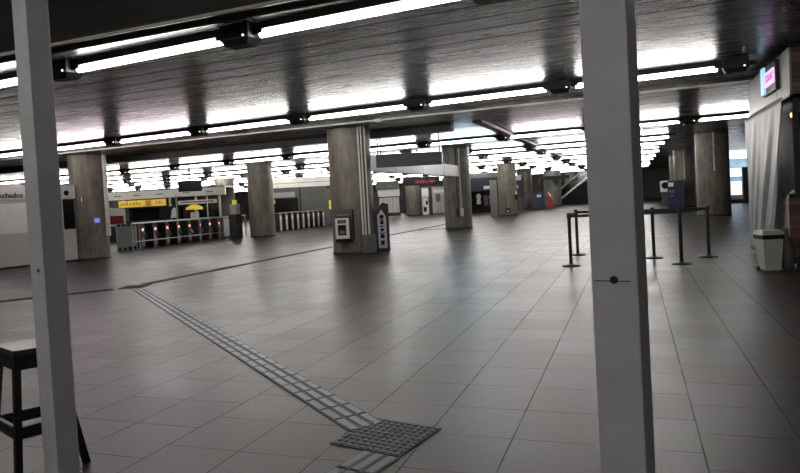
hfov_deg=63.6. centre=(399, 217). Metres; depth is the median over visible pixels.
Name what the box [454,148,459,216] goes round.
conduit
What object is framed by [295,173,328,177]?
strip light
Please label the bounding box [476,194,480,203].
garment
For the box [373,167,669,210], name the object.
wall
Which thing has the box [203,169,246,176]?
strip light
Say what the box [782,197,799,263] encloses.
countertop
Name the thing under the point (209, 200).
shop sign
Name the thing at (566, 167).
strip light
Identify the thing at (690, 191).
column
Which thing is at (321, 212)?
turnstile
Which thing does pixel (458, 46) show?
ceiling
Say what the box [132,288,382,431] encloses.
paving strip
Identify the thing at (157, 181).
strip light
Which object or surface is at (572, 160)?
strip light
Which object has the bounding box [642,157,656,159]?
strip light
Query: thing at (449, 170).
sign band
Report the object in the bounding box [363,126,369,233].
conduit
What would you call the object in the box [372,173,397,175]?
strip light
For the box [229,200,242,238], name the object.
ticket machine
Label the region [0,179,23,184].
strip light
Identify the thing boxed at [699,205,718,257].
stanchion
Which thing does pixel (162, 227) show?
turnstile
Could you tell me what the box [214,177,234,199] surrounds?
column
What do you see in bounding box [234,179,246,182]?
strip light
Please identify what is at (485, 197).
garment
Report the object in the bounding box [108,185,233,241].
shop
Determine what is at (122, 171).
strip light
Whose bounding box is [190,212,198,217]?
poster
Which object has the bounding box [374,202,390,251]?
sign totem
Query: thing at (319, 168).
strip light
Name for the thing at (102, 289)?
path
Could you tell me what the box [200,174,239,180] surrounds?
strip light
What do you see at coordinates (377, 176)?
strip light
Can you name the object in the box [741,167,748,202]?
box
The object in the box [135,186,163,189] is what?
strip light
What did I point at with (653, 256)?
stanchion
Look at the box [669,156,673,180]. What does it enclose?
column
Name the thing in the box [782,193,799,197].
countertop
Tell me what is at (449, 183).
column
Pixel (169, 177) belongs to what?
strip light
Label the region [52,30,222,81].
strip light
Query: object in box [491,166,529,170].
strip light
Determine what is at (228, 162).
strip light
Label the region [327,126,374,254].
column
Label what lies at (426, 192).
ticket machine
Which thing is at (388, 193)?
booth
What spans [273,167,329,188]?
sign band
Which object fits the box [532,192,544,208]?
cabinet
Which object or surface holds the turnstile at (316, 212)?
on the floor
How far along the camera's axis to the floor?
5.96 m
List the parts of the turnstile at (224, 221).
panel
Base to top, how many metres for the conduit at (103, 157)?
2.670 m
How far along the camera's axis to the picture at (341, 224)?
17.15 m
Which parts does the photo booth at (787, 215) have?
fascia panel, fascia panel, corner post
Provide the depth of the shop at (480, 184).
52.22 m
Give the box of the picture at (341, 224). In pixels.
[337,220,346,235]
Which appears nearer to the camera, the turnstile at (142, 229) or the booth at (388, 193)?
the turnstile at (142, 229)
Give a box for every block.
[118,284,151,288]
[273,186,330,223]
[330,417,440,457]
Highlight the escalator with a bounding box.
[561,170,587,204]
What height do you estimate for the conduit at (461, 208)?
2.950 m
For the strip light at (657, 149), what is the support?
attached to the ceiling at (458, 46)
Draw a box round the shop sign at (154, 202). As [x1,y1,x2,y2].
[118,199,165,207]
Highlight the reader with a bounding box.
[329,200,331,225]
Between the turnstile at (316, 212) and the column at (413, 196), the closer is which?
the turnstile at (316, 212)
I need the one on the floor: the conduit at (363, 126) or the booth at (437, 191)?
the booth at (437, 191)
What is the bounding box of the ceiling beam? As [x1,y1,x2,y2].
[0,76,755,168]
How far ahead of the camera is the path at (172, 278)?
16.03 m
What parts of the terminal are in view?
frame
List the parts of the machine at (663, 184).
door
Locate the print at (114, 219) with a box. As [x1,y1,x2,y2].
[110,215,123,224]
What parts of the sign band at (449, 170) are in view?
casing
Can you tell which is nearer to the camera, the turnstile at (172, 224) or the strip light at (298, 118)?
the strip light at (298, 118)
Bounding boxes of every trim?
[731,195,742,199]
[731,199,743,202]
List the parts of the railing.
rail post, rail post, rail, rail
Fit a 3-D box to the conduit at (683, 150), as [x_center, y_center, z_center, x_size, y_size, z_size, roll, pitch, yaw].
[17.305,-3.267,39.270,0.057,1.750,0.060,-3,2,20]
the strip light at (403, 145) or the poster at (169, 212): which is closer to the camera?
the strip light at (403, 145)
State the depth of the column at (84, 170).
20.90 m
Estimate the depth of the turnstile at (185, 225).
29.07 m
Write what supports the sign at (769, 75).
attached to the photo booth at (787, 215)
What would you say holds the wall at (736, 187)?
on the ground
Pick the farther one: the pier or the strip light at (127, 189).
the pier
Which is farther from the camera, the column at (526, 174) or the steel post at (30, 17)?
the column at (526, 174)
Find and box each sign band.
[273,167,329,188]
[371,139,458,176]
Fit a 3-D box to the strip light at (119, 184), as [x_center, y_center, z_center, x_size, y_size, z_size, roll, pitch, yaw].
[-19.100,-2.131,42.877,3.290,0.235,0.267,-2,2,23]
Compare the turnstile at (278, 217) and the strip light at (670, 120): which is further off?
the turnstile at (278, 217)
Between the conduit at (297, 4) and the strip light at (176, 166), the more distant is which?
the strip light at (176, 166)
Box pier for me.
[543,170,561,206]
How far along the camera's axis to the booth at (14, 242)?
19.26 m
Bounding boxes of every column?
[67,154,110,260]
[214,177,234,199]
[246,163,275,236]
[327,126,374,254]
[405,176,421,215]
[442,148,472,228]
[497,162,517,215]
[517,169,532,208]
[564,171,576,183]
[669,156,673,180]
[673,149,696,206]
[694,132,731,215]
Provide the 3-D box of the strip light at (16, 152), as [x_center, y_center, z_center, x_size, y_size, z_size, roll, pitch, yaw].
[-11.884,-1.869,19.290,3.290,0.235,0.267,-2,2,25]
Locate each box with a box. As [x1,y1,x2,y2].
[361,234,376,253]
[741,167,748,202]
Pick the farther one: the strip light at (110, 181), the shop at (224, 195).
the strip light at (110, 181)
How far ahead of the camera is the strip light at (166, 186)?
49.70 m
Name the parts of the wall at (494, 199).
rail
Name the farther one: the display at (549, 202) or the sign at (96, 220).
the display at (549, 202)
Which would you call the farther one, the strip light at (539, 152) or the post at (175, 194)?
the strip light at (539, 152)
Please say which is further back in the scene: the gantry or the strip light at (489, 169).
the gantry
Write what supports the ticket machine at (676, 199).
on the floor
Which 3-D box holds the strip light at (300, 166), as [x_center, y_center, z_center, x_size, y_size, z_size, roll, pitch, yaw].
[-3.923,-2.676,32.654,3.290,0.235,0.267,-2,2,23]
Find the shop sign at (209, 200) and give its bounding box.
[178,199,216,204]
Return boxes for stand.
[186,204,202,217]
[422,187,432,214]
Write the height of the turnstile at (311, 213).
1.030 m
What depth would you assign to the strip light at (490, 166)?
45.91 m
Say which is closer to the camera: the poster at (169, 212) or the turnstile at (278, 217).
the poster at (169, 212)
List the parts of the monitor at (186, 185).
casing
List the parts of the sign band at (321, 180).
casing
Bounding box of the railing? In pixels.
[131,215,245,250]
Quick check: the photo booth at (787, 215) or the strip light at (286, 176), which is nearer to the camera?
the photo booth at (787, 215)
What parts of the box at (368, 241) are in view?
door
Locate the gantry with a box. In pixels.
[538,169,568,191]
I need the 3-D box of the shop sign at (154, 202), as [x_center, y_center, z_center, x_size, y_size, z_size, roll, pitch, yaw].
[-13.490,-0.759,33.759,2.450,0.350,0.100,-3,2,-1]
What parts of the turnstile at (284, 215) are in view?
plate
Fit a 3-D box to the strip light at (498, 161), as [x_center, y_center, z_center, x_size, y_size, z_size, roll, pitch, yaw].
[5.078,-3.378,40.183,3.290,0.235,0.267,-2,2,23]
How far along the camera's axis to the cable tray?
20.53 m
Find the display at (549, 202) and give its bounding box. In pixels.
[546,192,554,208]
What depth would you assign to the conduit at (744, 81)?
15.87 m
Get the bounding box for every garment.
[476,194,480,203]
[483,195,487,205]
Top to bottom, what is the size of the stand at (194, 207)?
1.760 m
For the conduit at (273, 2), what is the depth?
6.69 m
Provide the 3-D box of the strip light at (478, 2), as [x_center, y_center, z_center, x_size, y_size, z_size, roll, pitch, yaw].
[2.047,-2.249,5.611,3.290,0.235,0.267,-2,2,25]
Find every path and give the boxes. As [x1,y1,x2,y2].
[0,289,113,301]
[142,224,444,283]
[326,450,399,472]
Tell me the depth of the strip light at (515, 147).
29.05 m
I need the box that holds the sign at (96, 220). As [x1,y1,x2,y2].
[94,218,99,231]
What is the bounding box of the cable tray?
[0,124,453,173]
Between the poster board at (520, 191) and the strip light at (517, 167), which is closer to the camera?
the strip light at (517, 167)
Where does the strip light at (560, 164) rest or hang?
hanging from the ceiling at (458, 46)
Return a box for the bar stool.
[0,339,90,472]
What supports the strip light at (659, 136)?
attached to the ceiling at (458, 46)
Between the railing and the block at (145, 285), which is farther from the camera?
the railing
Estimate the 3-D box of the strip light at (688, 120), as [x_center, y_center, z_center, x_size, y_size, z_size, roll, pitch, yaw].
[10.219,-3.084,19.560,3.290,0.235,0.267,-2,2,24]
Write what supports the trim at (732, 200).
on the floor
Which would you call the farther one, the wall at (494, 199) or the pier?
the pier
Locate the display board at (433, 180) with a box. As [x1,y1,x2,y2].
[402,174,439,185]
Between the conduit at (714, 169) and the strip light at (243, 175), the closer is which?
the conduit at (714, 169)
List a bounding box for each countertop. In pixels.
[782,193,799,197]
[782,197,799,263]
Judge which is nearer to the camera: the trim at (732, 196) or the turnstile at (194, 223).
the turnstile at (194, 223)
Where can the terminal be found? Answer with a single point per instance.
(344, 219)
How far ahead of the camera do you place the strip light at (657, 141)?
29.85 m
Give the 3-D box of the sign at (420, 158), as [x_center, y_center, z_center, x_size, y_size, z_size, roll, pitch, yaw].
[0.230,-2.002,17.996,1.840,1.110,0.120,-3,2,0]
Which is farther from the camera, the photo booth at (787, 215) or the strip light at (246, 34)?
the photo booth at (787, 215)
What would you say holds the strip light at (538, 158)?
hanging from the ceiling at (458, 46)
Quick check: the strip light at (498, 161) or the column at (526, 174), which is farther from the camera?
the column at (526, 174)
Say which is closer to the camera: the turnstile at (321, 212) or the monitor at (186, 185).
the monitor at (186, 185)
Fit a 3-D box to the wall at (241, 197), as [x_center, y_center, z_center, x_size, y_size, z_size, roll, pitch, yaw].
[-32.866,0.147,44.841,0.300,4.000,98.000,-3,2,20]
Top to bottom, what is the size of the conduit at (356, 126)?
2.940 m
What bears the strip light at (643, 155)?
attached to the ceiling at (458, 46)
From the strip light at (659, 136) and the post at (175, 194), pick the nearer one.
the strip light at (659, 136)
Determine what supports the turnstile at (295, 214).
on the floor
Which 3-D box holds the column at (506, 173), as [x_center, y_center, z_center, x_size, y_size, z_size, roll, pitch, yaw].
[7.043,-1.924,42.326,1.244,3.520,1.244,-3,2,20]
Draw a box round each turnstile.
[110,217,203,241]
[117,223,145,248]
[130,222,157,246]
[156,221,169,245]
[168,221,180,243]
[179,220,191,242]
[190,219,201,241]
[201,218,211,239]
[210,218,220,238]
[275,213,281,231]
[281,213,287,230]
[283,212,299,229]
[286,212,293,229]
[297,211,314,227]
[298,211,304,228]
[298,211,309,227]
[312,210,324,225]
[314,210,319,226]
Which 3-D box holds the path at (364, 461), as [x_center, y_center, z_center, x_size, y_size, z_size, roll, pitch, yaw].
[-0.379,1.330,3.145,0.246,0.011,0.998,-2,2,33]
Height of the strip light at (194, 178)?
0.235 m
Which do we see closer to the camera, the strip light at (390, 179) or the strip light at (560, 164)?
the strip light at (560, 164)
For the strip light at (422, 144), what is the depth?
23.17 m
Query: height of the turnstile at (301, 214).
1.030 m
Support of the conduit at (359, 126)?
attached to the column at (341, 141)
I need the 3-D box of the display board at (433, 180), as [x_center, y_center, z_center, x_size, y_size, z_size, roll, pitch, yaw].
[1.027,-2.339,32.180,1.860,1.428,0.170,-3,2,0]
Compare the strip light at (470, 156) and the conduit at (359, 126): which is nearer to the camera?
the conduit at (359, 126)
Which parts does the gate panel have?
frame post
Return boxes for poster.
[109,208,124,231]
[159,206,180,218]
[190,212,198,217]
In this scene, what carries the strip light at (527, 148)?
hanging from the ceiling at (458, 46)
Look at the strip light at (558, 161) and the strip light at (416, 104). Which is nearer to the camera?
the strip light at (416, 104)
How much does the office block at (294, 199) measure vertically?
3.235 m
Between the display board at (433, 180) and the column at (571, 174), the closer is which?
the display board at (433, 180)
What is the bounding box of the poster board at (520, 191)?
[516,178,523,208]
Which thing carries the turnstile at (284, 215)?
on the floor
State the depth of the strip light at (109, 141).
16.81 m
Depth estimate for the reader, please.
40.95 m
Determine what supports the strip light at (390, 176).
hanging from the ceiling at (458, 46)
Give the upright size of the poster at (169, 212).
0.660 m
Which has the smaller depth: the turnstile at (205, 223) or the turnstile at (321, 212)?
the turnstile at (205, 223)
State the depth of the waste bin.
9.77 m
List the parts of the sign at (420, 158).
rod, panel, rod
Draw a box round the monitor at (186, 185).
[178,167,201,191]
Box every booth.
[0,185,77,269]
[375,180,400,215]
[420,186,444,214]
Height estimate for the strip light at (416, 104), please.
0.235 m
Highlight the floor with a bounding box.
[0,198,799,472]
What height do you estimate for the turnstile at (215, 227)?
1.030 m
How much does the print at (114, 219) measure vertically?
0.380 m
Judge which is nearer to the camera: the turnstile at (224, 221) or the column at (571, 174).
the turnstile at (224, 221)
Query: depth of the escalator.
64.52 m
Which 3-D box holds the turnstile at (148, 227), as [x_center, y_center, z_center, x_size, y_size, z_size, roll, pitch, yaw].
[-10.889,0.729,27.029,1.270,1.030,0.670,-3,2,20]
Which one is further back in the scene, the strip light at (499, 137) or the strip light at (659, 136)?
the strip light at (659, 136)
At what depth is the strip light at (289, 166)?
33.54 m
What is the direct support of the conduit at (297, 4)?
attached to the ceiling at (458, 46)
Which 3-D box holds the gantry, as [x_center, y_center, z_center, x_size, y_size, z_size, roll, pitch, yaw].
[14.230,-2.787,59.550,2.800,3.500,0.300,-3,2,14]
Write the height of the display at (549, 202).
1.380 m
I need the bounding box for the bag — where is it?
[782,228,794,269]
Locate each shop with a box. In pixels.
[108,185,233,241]
[470,172,496,212]
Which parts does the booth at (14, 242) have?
wall panel, panel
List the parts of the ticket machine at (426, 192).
post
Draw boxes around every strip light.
[0,71,16,87]
[0,149,21,157]
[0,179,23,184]
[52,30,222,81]
[58,139,104,150]
[60,175,67,178]
[103,128,189,146]
[107,170,119,174]
[107,179,122,183]
[108,183,127,186]
[108,188,134,191]
[119,165,168,174]
[123,176,161,182]
[127,180,162,185]
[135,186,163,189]
[161,173,203,179]
[162,177,199,183]
[164,185,177,188]
[168,160,222,169]
[188,115,289,136]
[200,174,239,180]
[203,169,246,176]
[215,0,455,49]
[222,155,281,165]
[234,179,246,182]
[239,171,281,177]
[272,165,295,169]
[273,176,295,178]
[280,150,327,159]
[281,167,325,173]
[286,100,406,124]
[294,162,328,168]
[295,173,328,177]
[370,142,417,150]
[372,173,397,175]
[372,176,388,178]
[372,179,395,182]
[388,174,419,177]
[403,82,548,111]
[415,135,495,147]
[469,146,524,155]
[469,155,478,158]
[470,160,503,164]
[470,168,492,171]
[472,0,504,4]
[472,120,565,158]
[477,150,536,158]
[477,163,518,169]
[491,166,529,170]
[494,127,583,140]
[502,156,552,163]
[518,160,562,166]
[523,141,584,150]
[529,163,568,168]
[534,146,585,154]
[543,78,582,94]
[546,167,578,170]
[551,154,585,159]
[560,169,582,171]
[561,159,585,163]
[568,162,585,165]
[580,117,681,130]
[638,56,757,80]
[641,133,675,139]
[641,139,670,144]
[641,148,663,152]
[642,153,659,156]
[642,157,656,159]
[678,111,748,124]
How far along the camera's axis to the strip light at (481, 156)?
32.56 m
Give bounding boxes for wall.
[109,192,249,219]
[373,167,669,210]
[489,180,498,216]
[730,181,741,194]
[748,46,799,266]
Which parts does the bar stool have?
leg, leg, seat, leg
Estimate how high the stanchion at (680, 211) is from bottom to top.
0.985 m
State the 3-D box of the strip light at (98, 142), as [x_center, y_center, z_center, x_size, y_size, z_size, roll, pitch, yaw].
[-9.194,-1.981,18.031,3.290,0.235,0.267,-2,2,25]
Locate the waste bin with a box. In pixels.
[753,229,784,270]
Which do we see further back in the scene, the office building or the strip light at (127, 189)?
the office building
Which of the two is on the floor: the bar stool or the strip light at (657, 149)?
the bar stool
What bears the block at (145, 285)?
on the floor
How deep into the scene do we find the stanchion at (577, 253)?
13.90 m
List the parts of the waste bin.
lid, foot plate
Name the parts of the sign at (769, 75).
pink panel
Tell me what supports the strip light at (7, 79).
attached to the ceiling at (458, 46)
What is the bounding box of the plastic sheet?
[745,97,781,249]
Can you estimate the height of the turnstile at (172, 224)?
1.030 m
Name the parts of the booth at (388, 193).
post, wall panel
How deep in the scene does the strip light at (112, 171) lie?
29.96 m
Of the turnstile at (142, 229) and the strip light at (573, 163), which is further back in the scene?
the strip light at (573, 163)
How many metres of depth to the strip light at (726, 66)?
11.23 m
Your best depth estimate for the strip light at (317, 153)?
25.78 m
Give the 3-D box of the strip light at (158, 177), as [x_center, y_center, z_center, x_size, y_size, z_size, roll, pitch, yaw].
[-14.803,-2.212,37.354,3.290,0.235,0.267,-2,2,23]
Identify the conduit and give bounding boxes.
[0,0,295,55]
[0,0,342,63]
[0,80,750,160]
[101,154,110,235]
[356,126,363,234]
[359,126,366,233]
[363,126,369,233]
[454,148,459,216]
[458,148,463,215]
[683,150,684,178]
[712,132,715,170]
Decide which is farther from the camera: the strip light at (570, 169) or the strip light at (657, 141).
the strip light at (570, 169)
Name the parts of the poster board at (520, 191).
leg panel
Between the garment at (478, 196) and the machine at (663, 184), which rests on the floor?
the machine at (663, 184)
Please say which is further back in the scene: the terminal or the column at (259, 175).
the column at (259, 175)
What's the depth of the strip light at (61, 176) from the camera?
31.31 m
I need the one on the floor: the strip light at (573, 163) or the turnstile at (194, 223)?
the turnstile at (194, 223)
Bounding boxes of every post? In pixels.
[12,0,82,472]
[175,194,177,218]
[206,196,208,216]
[579,0,655,472]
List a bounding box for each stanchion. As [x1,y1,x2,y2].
[562,210,676,266]
[572,209,649,255]
[646,207,701,258]
[671,207,705,264]
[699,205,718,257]
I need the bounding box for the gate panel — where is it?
[115,224,137,250]
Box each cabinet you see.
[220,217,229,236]
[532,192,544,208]
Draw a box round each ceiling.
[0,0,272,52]
[0,0,799,191]
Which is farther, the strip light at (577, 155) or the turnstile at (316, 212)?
the turnstile at (316, 212)
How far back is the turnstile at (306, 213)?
39.20 m
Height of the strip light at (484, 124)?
0.090 m
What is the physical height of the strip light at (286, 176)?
0.235 m
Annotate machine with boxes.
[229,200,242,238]
[660,181,667,205]
[667,180,684,208]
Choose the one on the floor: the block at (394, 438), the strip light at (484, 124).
the block at (394, 438)
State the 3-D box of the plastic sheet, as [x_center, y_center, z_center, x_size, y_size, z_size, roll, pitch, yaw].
[6.493,-0.625,11.505,0.072,2.621,3.400,-3,2,20]
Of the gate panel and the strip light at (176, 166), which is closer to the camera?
the gate panel
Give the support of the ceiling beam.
attached to the ceiling at (458, 46)
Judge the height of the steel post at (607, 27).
3.500 m
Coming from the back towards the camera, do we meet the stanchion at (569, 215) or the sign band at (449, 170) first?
the sign band at (449, 170)
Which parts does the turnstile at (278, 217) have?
plate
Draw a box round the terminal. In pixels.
[334,209,354,241]
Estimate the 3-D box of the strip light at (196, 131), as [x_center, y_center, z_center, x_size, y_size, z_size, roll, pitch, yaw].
[-3.814,-2.205,15.514,3.290,0.235,0.267,-2,2,25]
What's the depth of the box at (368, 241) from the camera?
17.28 m
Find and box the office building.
[669,149,746,181]
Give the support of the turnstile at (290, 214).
on the floor
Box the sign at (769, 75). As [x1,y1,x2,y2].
[760,59,779,97]
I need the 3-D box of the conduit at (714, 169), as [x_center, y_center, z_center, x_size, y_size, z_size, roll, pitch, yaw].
[13.124,-2.766,26.963,0.114,1.610,0.117,-3,2,20]
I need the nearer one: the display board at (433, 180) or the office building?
the display board at (433, 180)
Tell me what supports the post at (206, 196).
on the floor

